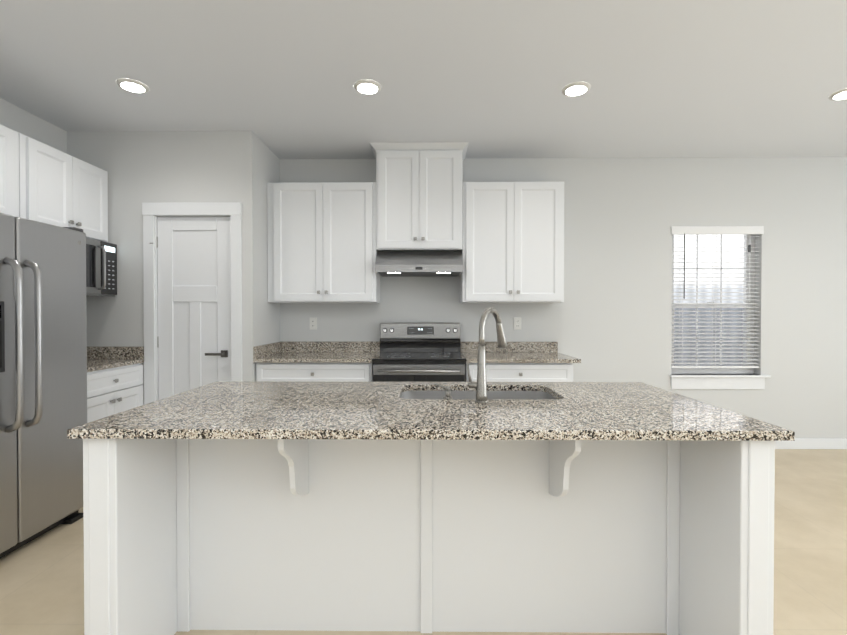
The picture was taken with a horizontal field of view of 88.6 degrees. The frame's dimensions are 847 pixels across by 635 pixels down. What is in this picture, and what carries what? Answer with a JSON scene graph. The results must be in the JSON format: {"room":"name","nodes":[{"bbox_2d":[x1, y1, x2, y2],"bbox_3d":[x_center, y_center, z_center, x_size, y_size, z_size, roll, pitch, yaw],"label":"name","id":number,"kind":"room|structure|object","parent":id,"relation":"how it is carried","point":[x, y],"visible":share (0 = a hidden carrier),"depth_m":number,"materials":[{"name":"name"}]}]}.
{"room":"kitchen","nodes":[
{"label":"kitchen","id":0,"kind":"room"},
{"bbox_2d":[0,98,66,153],"bbox_3d":[-2.984,-0.093,0.163,0.150,2.750,8.000,0,1,1],"label":"wall","id":1,"kind":"structure","parent":0,"point":[20,120],"depth_m":3.20,"materials":[{"name":"white paint"}]},
{"bbox_2d":[0,124,27,218],"bbox_3d":[-2.711,-0.874,2.282,0.349,0.578,0.918,0,1,1],"label":"upper cabinet","id":2,"kind":"object","parent":1,"relation":"attached to","point":[13,144],"depth_m":2.68,"materials":[{"name":"white wood"}]},
{"bbox_2d":[28,137,107,235],"bbox_3d":[-2.703,-0.882,3.123,0.349,0.578,0.763,0,1,1],"label":"upper cabinet","id":3,"kind":"object","parent":1,"relation":"attached to","point":[42,182],"depth_m":3.07,"materials":[{"name":"white wood"}]},
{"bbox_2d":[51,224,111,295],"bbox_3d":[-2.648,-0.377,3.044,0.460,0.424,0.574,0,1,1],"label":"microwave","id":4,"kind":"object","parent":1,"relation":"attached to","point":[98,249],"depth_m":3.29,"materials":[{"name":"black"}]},
{"bbox_2d":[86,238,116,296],"bbox_3d":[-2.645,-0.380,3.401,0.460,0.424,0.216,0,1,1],"label":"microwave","id":5,"kind":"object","parent":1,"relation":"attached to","point":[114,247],"depth_m":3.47,"materials":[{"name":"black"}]},
{"bbox_2d":[67,131,279,404],"bbox_3d":[-2.123,-0.129,3.832,1.500,2.750,0.645,0,1,1],"label":"wall","id":6,"kind":"structure","parent":0,"point":[141,167],"depth_m":3.50,"materials":[{"name":"white paint"}]},
{"bbox_2d":[87,348,143,359],"bbox_3d":[-2.557,0.284,3.505,0.594,0.099,0.020,0,1,1],"label":"backsplash","id":7,"kind":"structure","parent":6,"relation":"attached to","point":[92,353],"depth_m":3.49,"materials":[{"name":"stone"}]},
{"bbox_2d":[142,202,241,404],"bbox_3d":[-1.856,0.164,3.553,0.798,2.171,0.134,0,1,1],"label":"door frame","id":8,"kind":"structure","parent":6,"relation":"attached to","point":[151,212],"depth_m":3.49,"materials":[{"name":"white wood"}]},
{"bbox_2d":[157,217,230,399],"bbox_3d":[-1.856,0.211,3.547,0.606,2.052,0.038,0,1,1],"label":"door leaf","id":9,"kind":"structure","parent":6,"relation":"in","point":[194,296],"depth_m":3.53,"materials":[{"name":"white wood"}]},
{"bbox_2d":[149,237,227,356],"bbox_3d":[-1.891,0.209,3.503,0.607,1.730,0.059,0,1,1],"label":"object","id":10,"kind":"structure","parent":9,"relation":"attached to","point":[223,353],"depth_m":3.52,"materials":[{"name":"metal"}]},
{"bbox_2d":[0,449,846,634],"bbox_3d":[1.508,1.331,0.308,9.230,0.100,8.350,0,1,1],"label":"floor","id":11,"kind":"structure","parent":0,"point":[42,584],"depth_m":2.17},
{"bbox_2d":[0,213,86,558],"bbox_3d":[-2.457,0.355,2.307,0.802,1.813,0.910,0,1,1],"label":"fridge","id":12,"kind":"object","parent":11,"relation":"on","point":[43,363],"visible":0.98,"depth_m":2.40,"materials":[{"name":"grey metal"}]},
{"bbox_2d":[87,360,143,422],"bbox_3d":[-2.568,0.810,3.173,0.619,0.885,0.692,0,1,1],"label":"base cabinet","id":13,"kind":"object","parent":11,"relation":"on","point":[116,389],"depth_m":3.16,"materials":[{"name":"white wood"}]},
{"bbox_2d":[87,360,135,371],"bbox_3d":[-2.569,0.352,3.167,0.616,0.030,0.698,0,1,1],"label":"countertop","id":14,"kind":"structure","parent":13,"relation":"on","point":[90,363],"depth_m":3.25,"materials":[{"name":"stone"}]},
{"bbox_2d":[253,142,580,381],"bbox_3d":[-0.053,-0.128,3.808,2.636,2.748,0.648,0,1,1],"label":"kitchen cabinets","id":15,"kind":"object","parent":11,"relation":"on","point":[418,209],"visible":0.81,"depth_m":3.78,"materials":[{"name":"white wood"}]},
{"bbox_2d":[253,341,580,362],"bbox_3d":[-0.053,0.296,3.812,2.636,0.130,0.648,0,1,1],"label":"countertop","id":16,"kind":"structure","parent":15,"relation":"on","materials":[{"name":"stone"}]},
{"bbox_2d":[375,251,462,276],"bbox_3d":[-0.036,-0.485,3.896,0.746,0.208,0.460,0,1,1],"label":"hood","id":17,"kind":"object","parent":15,"relation":"attached to","point":[387,263],"depth_m":3.72,"materials":[{"name":"metal"}]},
{"bbox_2d":[372,323,465,381],"bbox_3d":[-0.034,0.649,3.764,0.750,1.196,0.694,0,1,1],"label":"range","id":18,"kind":"object","parent":11,"relation":"on","point":[419,352],"visible":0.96,"depth_m":3.84,"materials":[{"name":"metal"}]},
{"bbox_2d":[83,439,774,634],"bbox_3d":[0.014,0.823,1.867,2.230,0.885,0.943,0,1,1],"label":"kitchen island","id":19,"kind":"object","parent":11,"relation":"on","point":[481,504],"depth_m":1.74,"materials":[{"name":"white wood"}]},
{"bbox_2d":[67,381,794,442],"bbox_3d":[0.019,0.366,1.857,2.296,0.030,0.974,0,1,1],"label":"island countertop","id":20,"kind":"structure","parent":19,"relation":"on","point":[582,412],"depth_m":1.55,"materials":[{"name":"stone"}]},
{"bbox_2d":[431,307,506,402],"bbox_3d":[0.211,0.153,1.881,0.335,0.395,0.214,0,1,1],"label":"faucet","id":21,"kind":"object","parent":20,"relation":"on","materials":[{"name":"silver metal"}]},
{"bbox_2d":[399,387,558,398],"bbox_3d":[0.257,0.478,2.052,0.787,0.222,0.430,0,1,1],"label":"sink","id":22,"kind":"object","parent":20,"relation":"in","point":[408,392],"depth_m":2.24,"materials":[{"name":"silver metal"}]},
{"bbox_2d":[0,0,846,158],"bbox_3d":[1.508,-1.519,0.280,9.230,0.100,8.350,0,1,1],"label":"ceiling","id":23,"kind":"structure","parent":0,"point":[685,78],"depth_m":2.65,"materials":[{"name":"white paint"}]},
{"bbox_2d":[116,78,148,92],"bbox_3d":[-1.873,-1.488,2.799,0.180,0.012,0.180,0,1,1],"label":"recessed light","id":24,"kind":"object","parent":23,"relation":"in","point":[132,85],"visible":0.98,"depth_m":2.77,"materials":[{"name":"white plastic"}]},
{"bbox_2d":[354,80,380,93],"bbox_3d":[-0.362,-1.488,2.814,0.180,0.012,0.180,0,1,1],"label":"recessed light","id":25,"kind":"object","parent":23,"relation":"in","point":[367,86],"visible":0.98,"depth_m":2.80,"materials":[{"name":"white plastic"}]},
{"bbox_2d":[562,82,590,95],"bbox_3d":[0.998,-1.488,2.840,0.180,0.012,0.180,0,1,1],"label":"recessed light","id":26,"kind":"object","parent":23,"relation":"in","point":[576,89],"visible":0.96,"depth_m":2.82,"materials":[{"name":"white plastic"}]},
{"bbox_2d":[828,88,846,99],"bbox_3d":[2.819,-1.488,2.892,0.180,0.012,0.180,0,1,1],"label":"recessed light","id":27,"kind":"object","parent":23,"relation":"in","point":[840,94],"visible":0.85,"depth_m":2.90,"materials":[{"name":"white plastic"}]},
{"bbox_2d":[280,157,846,438],"bbox_3d":[1.546,-0.132,4.193,9.230,2.750,0.150,0,1,1],"label":"wall","id":28,"kind":"structure","parent":0,"point":[609,319],"depth_m":4.11,"materials":[{"name":"white paint"}]},
{"bbox_2d":[310,318,316,329],"bbox_3d":[-1.052,0.058,4.141,0.070,0.115,0.008,0,1,1],"label":"electrical outlet","id":29,"kind":"object","parent":28,"relation":"attached to","point":[313,323],"visible":1,"depth_m":4.14,"materials":[{"name":"white plastic"}]},
{"bbox_2d":[514,318,520,329],"bbox_3d":[0.892,0.058,4.122,0.070,0.115,0.008,0,1,1],"label":"electrical outlet","id":30,"kind":"object","parent":28,"relation":"attached to","point":[517,323],"visible":1,"depth_m":4.12,"materials":[{"name":"white plastic"}]},
{"bbox_2d":[671,234,754,373],"bbox_3d":[2.772,-0.158,4.215,0.840,1.400,0.072,0,1,1],"label":"window","id":31,"kind":"structure","parent":28,"relation":"in","point":[749,240],"depth_m":4.20,"materials":[{"name":"white plastic"}]},
{"bbox_2d":[674,308,742,365],"bbox_3d":[2.772,0.193,4.250,0.756,0.615,0.002,0,1,1],"label":"screen","id":32,"kind":"object","parent":31,"relation":"attached to","point":[710,335],"depth_m":4.25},
{"bbox_2d":[671,226,763,367],"bbox_3d":[2.771,-0.190,4.126,0.864,1.342,0.083,0,1,1],"label":"window blinds","id":33,"kind":"object","parent":31,"relation":"attached to","point":[704,230],"visible":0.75,"depth_m":4.13,"materials":[{"name":"white plastic"}]},
{"bbox_2d":[669,374,770,388],"bbox_3d":[2.796,0.611,4.138,0.930,0.135,0.120,0,1,1],"label":"window sill","id":34,"kind":"structure","parent":28,"relation":"attached to","point":[719,381],"depth_m":4.10,"materials":[{"name":"white wood"}]},
{"bbox_2d":[775,438,846,448],"bbox_3d":[3.600,1.194,4.102,4.640,0.100,0.017,0,1,1],"label":"baseboard","id":35,"kind":"structure","parent":28,"relation":"attached to","point":[819,443],"depth_m":4.08,"materials":[{"name":"white"}]},
{"label":"outside","id":36,"kind":"structure","parent":0,"visible":0},
{"bbox_2d":[674,234,743,365],"bbox_3d":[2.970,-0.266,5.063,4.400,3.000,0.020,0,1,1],"label":"view","id":37,"kind":"structure","parent":36,"point":[714,242],"depth_m":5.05,"materials":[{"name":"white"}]}
]}

